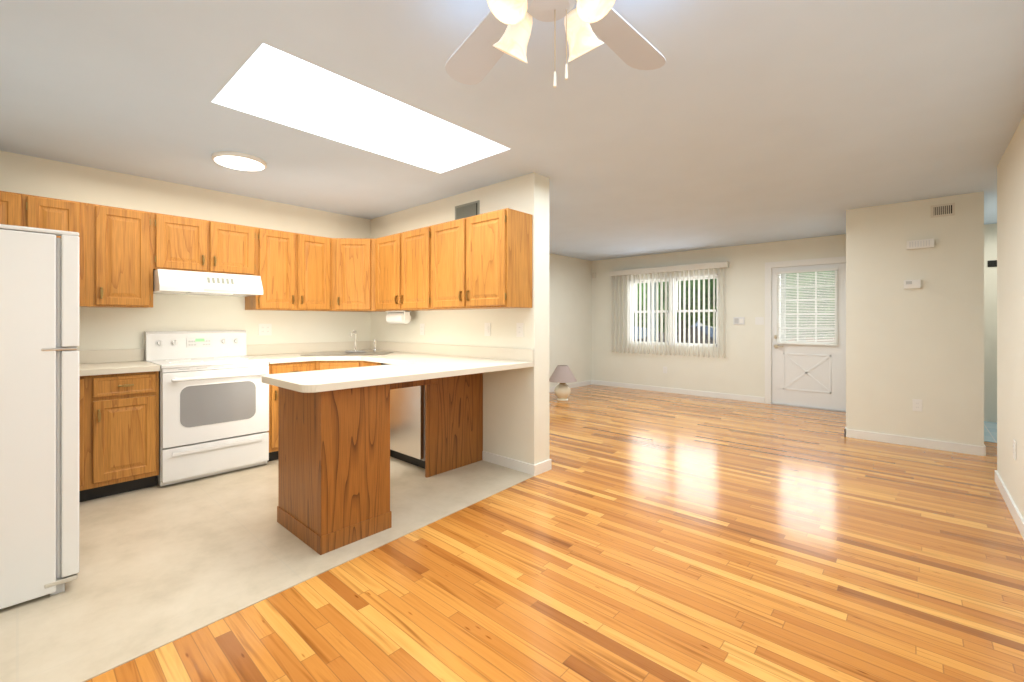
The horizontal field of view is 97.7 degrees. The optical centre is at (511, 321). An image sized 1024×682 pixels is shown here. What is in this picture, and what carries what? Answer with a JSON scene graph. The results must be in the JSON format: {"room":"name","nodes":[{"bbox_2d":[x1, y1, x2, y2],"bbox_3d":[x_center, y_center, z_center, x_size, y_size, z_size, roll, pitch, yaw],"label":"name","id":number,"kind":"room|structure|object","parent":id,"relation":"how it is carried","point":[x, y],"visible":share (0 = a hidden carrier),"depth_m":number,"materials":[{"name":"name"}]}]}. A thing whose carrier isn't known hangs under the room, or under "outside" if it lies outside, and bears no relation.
{"room":"kitchen","nodes":[
{"label":"kitchen","id":0,"kind":"room"},
{"bbox_2d":[0,456,533,681],"bbox_3d":[-1.758,1.236,3.166,2.685,0.004,3.240,0,0,42],"label":"floor","id":1,"kind":"structure","parent":0,"point":[160,566],"depth_m":2.31,"materials":[{"name":"beige tile"}]},
{"bbox_2d":[0,224,78,608],"bbox_3d":[-2.471,0.412,2.104,0.752,1.652,0.668,0,0,42],"label":"refrigerator","id":2,"kind":"object","parent":1,"relation":"on","point":[39,413],"visible":1,"depth_m":1.97,"materials":[{"name":"white metal"}]},
{"bbox_2d":[79,371,158,501],"bbox_3d":[-3.117,0.800,3.212,0.600,0.871,0.824,0,0,42],"label":"base cabinet","id":3,"kind":"object","parent":1,"relation":"on","point":[118,433],"depth_m":3.14,"materials":[{"name":"brown wood"}]},
{"bbox_2d":[79,348,159,375],"bbox_3d":[-3.103,0.293,3.198,0.642,0.140,0.826,0,0,42],"label":"countertop","id":4,"kind":"structure","parent":3,"relation":"on","point":[116,361],"depth_m":3.44,"materials":[{"name":"beige laminate"}]},
{"bbox_2d":[145,330,269,485],"bbox_3d":[-2.543,0.660,3.755,0.719,1.155,0.740,0,0,42],"label":"range","id":5,"kind":"object","parent":1,"relation":"on","point":[213,404],"visible":1,"depth_m":3.58,"materials":[{"name":"white metal"}]},
{"bbox_2d":[267,361,314,461],"bbox_3d":[-1.880,0.800,4.558,0.630,0.872,1.331,0,0,42],"label":"base cabinet","id":6,"kind":"object","parent":1,"relation":"on","point":[276,368],"depth_m":3.91,"materials":[{"name":"brown wood"}]},
{"bbox_2d":[246,343,310,363],"bbox_3d":[-2.089,0.293,4.305,0.660,0.140,0.674,0,0,42],"label":"countertop","id":7,"kind":"structure","parent":6,"relation":"on","point":[289,352],"depth_m":4.38,"materials":[{"name":"beige laminate"}]},
{"bbox_2d":[311,330,533,377],"bbox_3d":[-1.076,0.227,4.064,2.487,0.272,0.987,0,0,42],"label":"countertop","id":8,"kind":"structure","parent":6,"relation":"on","point":[407,362],"depth_m":4.03,"materials":[{"name":"beige laminate"}]},
{"bbox_2d":[315,361,380,369],"bbox_3d":[-1.306,0.800,4.313,0.551,0.872,0.926,0,0,42],"label":"base cabinet","id":9,"kind":"object","parent":1,"relation":"on","point":[319,365],"depth_m":4.18,"materials":[{"name":"brown wood"}]},
{"bbox_2d":[277,373,482,554],"bbox_3d":[-0.657,0.801,3.196,0.592,0.874,1.713,0,0,42],"label":"base cabinet","id":10,"kind":"object","parent":1,"relation":"on","point":[333,469],"visible":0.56,"depth_m":2.58,"materials":[{"name":"brown wood"}]},
{"bbox_2d":[262,362,434,392],"bbox_3d":[-0.900,0.343,2.906,0.672,0.040,1.155,0,0,42],"label":"countertop","id":11,"kind":"structure","parent":10,"relation":"on","point":[354,377],"depth_m":2.63,"materials":[{"name":"beige laminate"}]},
{"bbox_2d":[381,363,424,468],"bbox_3d":[-0.776,0.801,4.025,0.600,0.869,0.629,0,0,42],"label":"dishwasher","id":12,"kind":"object","parent":1,"relation":"on","point":[407,424],"visible":0.15,"depth_m":3.75,"materials":[{"name":"grey plastic"}]},
{"bbox_2d":[0,150,591,386],"bbox_3d":[-1.169,0.018,5.909,0.120,2.440,8.340,0,0,42],"label":"wall","id":13,"kind":"structure","parent":0,"point":[570,313],"depth_m":4.15,"materials":[{"name":"beige paint"}]},
{"bbox_2d":[0,191,384,311],"bbox_3d":[-2.521,-0.487,3.867,0.607,0.750,3.217,0,0,42],"label":"upper cabinet","id":14,"kind":"object","parent":13,"relation":"attached to","point":[124,253],"visible":0.73,"depth_m":3.72,"materials":[{"name":"brown wood"}]},
{"bbox_2d":[153,269,262,296],"bbox_3d":[-2.620,-0.319,3.838,0.498,0.177,0.728,0,0,42],"label":"range hood","id":15,"kind":"object","parent":14,"relation":"attached to","point":[165,281],"visible":0.92,"depth_m":3.65,"materials":[{"name":"white metal"}]},
{"bbox_2d":[259,324,271,335],"bbox_3d":[-2.435,0.078,4.412,0.008,0.116,0.118,0,0,42],"label":"electrical outlet","id":16,"kind":"object","parent":13,"relation":"attached to","point":[265,329],"visible":1,"depth_m":4.41,"materials":[{"name":"white plastic"}]},
{"bbox_2d":[549,380,591,391],"bbox_3d":[0.026,1.196,7.134,0.012,0.085,4.640,0,0,42],"label":"baseboard","id":17,"kind":"structure","parent":13,"relation":"attached to","point":[551,389],"depth_m":8.47,"materials":[{"name":"white wood"}]},
{"bbox_2d":[212,43,509,172],"bbox_3d":[-0.827,-1.627,2.776,0.770,0.851,1.587,0,0,42],"label":"skylight","id":18,"kind":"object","parent":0,"point":[267,82],"depth_m":3.01,"materials":[{"name":"white"}]},
{"bbox_2d":[370,172,548,464],"bbox_3d":[-0.677,0.018,4.508,2.490,2.440,0.200,0,0,42],"label":"wall","id":19,"kind":"structure","parent":0,"point":[515,414],"depth_m":3.80,"materials":[{"name":"beige paint"}]},
{"bbox_2d":[420,324,424,334],"bbox_3d":[-0.922,0.078,4.587,0.072,0.116,0.008,0,0,42],"label":"outlet","id":20,"kind":"object","parent":19,"relation":"attached to","point":[422,329],"visible":1,"depth_m":4.58,"materials":[{"name":"white plastic"}]},
{"bbox_2d":[375,208,532,310],"bbox_3d":[-0.642,-0.487,4.103,1.865,0.750,0.347,0,0,42],"label":"upper cabinet","id":21,"kind":"object","parent":19,"relation":"attached to","point":[483,261],"depth_m":3.73,"materials":[{"name":"brown wood"}]},
{"bbox_2d":[385,311,410,323],"bbox_3d":[-1.166,-0.044,4.586,0.316,0.131,0.116,0,0,42],"label":"paper towel","id":22,"kind":"object","parent":21,"relation":"attached to","point":[399,317],"visible":1,"depth_m":4.52,"materials":[{"name":"white paper"}]},
{"bbox_2d":[455,200,478,219],"bbox_3d":[-0.419,-0.977,4.130,0.330,0.230,0.011,0,0,42],"label":"air vent","id":23,"kind":"object","parent":19,"relation":"in","point":[470,209],"visible":0.67,"depth_m":4.12,"materials":[{"name":"silver metal"}]},
{"bbox_2d":[484,323,490,335],"bbox_3d":[-0.218,0.068,3.949,0.072,0.116,0.011,0,0,42],"label":"switch","id":24,"kind":"object","parent":19,"relation":"attached to","point":[487,329],"visible":1,"depth_m":3.94,"materials":[{"name":"white plastic"}]},
{"bbox_2d":[482,451,536,475],"bbox_3d":[-0.037,1.196,3.786,0.597,0.085,0.012,0,0,42],"label":"baseboard","id":25,"kind":"structure","parent":19,"relation":"attached to","point":[531,469],"depth_m":3.76,"materials":[{"name":"white wood"}]},
{"bbox_2d":[516,323,522,336],"bbox_3d":[0.064,0.068,3.695,0.072,0.116,0.008,0,0,42],"label":"outlet","id":26,"kind":"object","parent":19,"relation":"attached to","point":[519,329],"visible":1,"depth_m":3.70,"materials":[{"name":"white plastic"}]},
{"bbox_2d":[537,459,550,470],"bbox_3d":[-0.591,1.196,4.572,2.472,0.085,0.012,0,0,42],"label":"baseboard","id":27,"kind":"structure","parent":19,"relation":"attached to","point":[546,465],"depth_m":3.69,"materials":[{"name":"white wood"}]},
{"bbox_2d":[0,0,1023,260],"bbox_3d":[1.310,-1.262,3.925,6.460,0.120,8.720,0,0,42],"label":"ceiling","id":28,"kind":"structure","parent":0,"point":[736,122],"depth_m":2.50,"materials":[{"name":"white paint"}]},
{"bbox_2d":[212,151,266,170],"bbox_3d":[-2.023,-1.186,3.325,0.350,0.032,0.350,0,0,42],"label":"recessed light","id":29,"kind":"object","parent":28,"relation":"in","point":[238,161],"visible":1,"depth_m":3.27,"materials":[{"name":"white glass"}]},
{"bbox_2d":[445,0,665,87],"bbox_3d":[0.141,-0.922,1.265,1.247,0.560,1.193,0,0,42],"label":"fan","id":30,"kind":"object","parent":28,"relation":"hanging from","point":[502,27],"visible":1,"depth_m":1.39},
{"bbox_2d":[86,384,1023,681],"bbox_3d":[1.310,1.288,3.925,6.460,0.100,8.720,0,0,42],"label":"floor","id":31,"kind":"structure","parent":0,"point":[644,536],"depth_m":2.17,"materials":[{"name":"brown wood"}]},
{"bbox_2d":[549,365,576,400],"bbox_3d":[0.798,0.966,7.043,0.450,0.545,0.450,0,0,42],"label":"table lamp","id":32,"kind":"object","parent":31,"relation":"on","point":[562,375],"visible":1,"depth_m":6.94,"materials":[{"name":"beige ceramic"}]},
{"bbox_2d":[592,234,845,396],"bbox_3d":[3.186,0.018,7.500,4.210,2.440,0.140,0,0,42],"label":"wall","id":33,"kind":"structure","parent":0,"point":[739,369],"depth_m":7.27,"materials":[{"name":"beige paint"}]},
{"bbox_2d":[609,261,728,357],"bbox_3d":[2.655,-0.188,7.815,2.108,1.539,0.098,0,0,42],"label":"vertical blinds","id":34,"kind":"object","parent":33,"relation":"attached to","point":[724,265],"visible":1,"depth_m":7.80,"materials":[{"name":"beige plastic"}]},
{"bbox_2d":[629,274,717,346],"bbox_3d":[2.810,-0.182,7.837,1.600,1.200,0.144,0,0,42],"label":"window","id":35,"kind":"structure","parent":33,"relation":"in","point":[706,311],"depth_m":7.78,"materials":[{"name":"white"}]},
{"bbox_2d":[592,380,764,402],"bbox_3d":[2.719,1.196,7.819,3.030,0.085,0.012,0,0,42],"label":"baseboard","id":36,"kind":"structure","parent":33,"relation":"attached to","point":[605,383],"depth_m":7.61,"materials":[{"name":"white wood"}]},
{"bbox_2d":[650,274,785,341],"bbox_3d":[3.519,-0.107,8.830,5.380,2.810,2.240,0,0,42],"label":"porch","id":37,"kind":"object","parent":33,"relation":"attached to","point":[655,309],"depth_m":10.25,"materials":[{"name":"white concrete"}]},
{"bbox_2d":[733,317,744,324],"bbox_3d":[3.575,-0.012,7.043,0.160,0.115,0.013,0,0,42],"label":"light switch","id":38,"kind":"object","parent":33,"relation":"attached to","point":[738,320],"visible":1,"depth_m":7.04,"materials":[{"name":"white plastic"}]},
{"bbox_2d":[755,317,763,324],"bbox_3d":[3.791,-0.012,6.849,0.118,0.116,0.011,0,0,42],"label":"light switch","id":39,"kind":"object","parent":33,"relation":"attached to","point":[759,320],"visible":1,"depth_m":6.85,"materials":[{"name":"white plastic"}]},
{"bbox_2d":[765,256,845,411],"bbox_3d":[4.285,0.171,6.493,1.060,2.135,0.160,0,0,42],"label":"door frame","id":40,"kind":"structure","parent":33,"relation":"attached to","point":[769,266],"depth_m":6.75,"materials":[{"name":"white wood"}]},
{"bbox_2d":[772,263,845,410],"bbox_3d":[4.255,0.209,6.443,0.905,2.034,0.106,0,0,42],"label":"front door","id":41,"kind":"structure","parent":33,"relation":"in","point":[810,375],"depth_m":6.42,"materials":[{"name":"white wood"}]},
{"bbox_2d":[776,268,837,345],"bbox_3d":[4.229,-0.207,6.431,0.740,1.080,0.024,0,0,42],"label":"blinds","id":42,"kind":"object","parent":41,"relation":"attached to","point":[811,342],"depth_m":6.41,"materials":[{"name":"white plastic"}]},
{"bbox_2d":[846,191,983,446],"bbox_3d":[4.575,0.018,5.132,1.025,2.440,1.790,0,0,42],"label":"wall","id":43,"kind":"structure","parent":0,"point":[924,343],"depth_m":4.43,"materials":[{"name":"beige paint"}]},
{"bbox_2d":[904,280,920,288],"bbox_3d":[3.977,-0.372,4.446,0.125,0.085,0.028,0,0,42],"label":"thermostat","id":44,"kind":"object","parent":43,"relation":"attached to","point":[911,284],"visible":0.98,"depth_m":4.44,"materials":[{"name":"white plastic"}]},
{"bbox_2d":[847,429,982,455],"bbox_3d":[3.972,1.196,4.462,0.990,0.085,0.012,0,0,42],"label":"baseboard","id":45,"kind":"structure","parent":43,"relation":"attached to","point":[895,439],"depth_m":4.42,"materials":[{"name":"white wood"}]},
{"bbox_2d":[913,399,921,411],"bbox_3d":[4.014,0.828,4.426,0.072,0.116,0.008,0,0,42],"label":"electrical outlet","id":46,"kind":"object","parent":43,"relation":"attached to","point":[917,404],"visible":1,"depth_m":4.42,"materials":[{"name":"white plastic"}]},
{"bbox_2d":[907,238,933,249],"bbox_3d":[4.018,-0.762,4.401,0.200,0.085,0.041,0,0,42],"label":"door chime","id":47,"kind":"object","parent":43,"relation":"attached to","point":[920,244],"visible":1,"depth_m":4.38,"materials":[{"name":"white plastic"}]},
{"bbox_2d":[931,203,954,217],"bbox_3d":[4.146,-1.072,4.304,0.170,0.120,0.011,0,0,42],"label":"air vent","id":48,"kind":"object","parent":43,"relation":"in","point":[943,210],"visible":1,"depth_m":4.30,"materials":[{"name":"beige plastic"}]},
{"bbox_2d":[983,444,985,455],"bbox_3d":[5.042,1.196,4.877,0.012,0.085,2.062,0,0,42],"label":"baseboard","id":49,"kind":"structure","parent":43,"relation":"attached to","point":[984,448],"depth_m":4.12,"materials":[{"name":"white wood"}]},
{"bbox_2d":[984,421,996,442],"bbox_3d":[5.649,1.235,4.822,0.984,0.006,1.330,0,0,42],"label":"floor","id":50,"kind":"structure","parent":0,"point":[990,431],"depth_m":5.01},
{"bbox_2d":[984,223,996,421],"bbox_3d":[6.135,0.018,5.360,0.985,2.440,0.120,0,0,42],"label":"wall","id":51,"kind":"structure","parent":0,"point":[990,329],"depth_m":5.50,"materials":[{"name":"beige paint"}]},
{"bbox_2d":[988,260,996,266],"bbox_3d":[5.959,-0.712,5.430,0.250,0.080,0.011,0,0,42],"label":"air vent","id":52,"kind":"object","parent":51,"relation":"in","point":[992,263],"visible":0.27,"depth_m":5.48,"materials":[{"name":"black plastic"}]},
{"bbox_2d":[997,116,1023,518],"bbox_3d":[1.942,0.018,1.365,0.120,2.440,5.530,0,0,42],"label":"wall","id":53,"kind":"structure","parent":0,"point":[1010,299],"depth_m":2.94,"materials":[{"name":"beige paint"}]},
{"bbox_2d":[995,470,1023,538],"bbox_3d":[1.897,1.196,1.414,0.012,0.085,5.542,0,0,42],"label":"baseboard","id":54,"kind":"structure","parent":53,"relation":"attached to","point":[1013,509],"depth_m":2.89,"materials":[{"name":"white wood"}]},
{"bbox_2d":[1013,439,1015,459],"bbox_3d":[3.171,0.808,2.822,0.008,0.116,0.072,0,0,42],"label":"outlet","id":55,"kind":"object","parent":53,"relation":"attached to","point":[1014,449],"visible":1,"depth_m":2.81,"materials":[{"name":"white plastic"}]},
{"label":"outside","id":56,"kind":"structure","parent":0,"visible":0},
{"bbox_3d":[20.996,1.683,26.960,55.000,0.210,51.840,0,0,42],"label":"ground","id":57,"kind":"structure","parent":56,"visible":0},
{"bbox_2d":[634,326,715,343],"bbox_3d":[7.409,0.878,19.089,4.484,1.380,1.800,0,0,42],"label":"car","id":58,"kind":"object","parent":57,"relation":"on","point":[701,332],"depth_m":18.08,"materials":[{"name":"blue paint"}]},
{"bbox_2d":[634,322,833,341],"bbox_3d":[15.009,-1.387,27.047,20.600,5.950,9.800,0,0,42],"label":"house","id":59,"kind":"structure","parent":57,"relation":"on","point":[701,324],"depth_m":27.16,"materials":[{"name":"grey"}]},
{"bbox_2d":[634,271,834,342],"bbox_3d":[6.897,-2.289,18.027,17.908,7.754,12.343,0,0,42],"label":"trees","id":60,"kind":"object","parent":57,"relation":"on","point":[701,300],"depth_m":12.22,"materials":[{"name":"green plant"}]}
]}

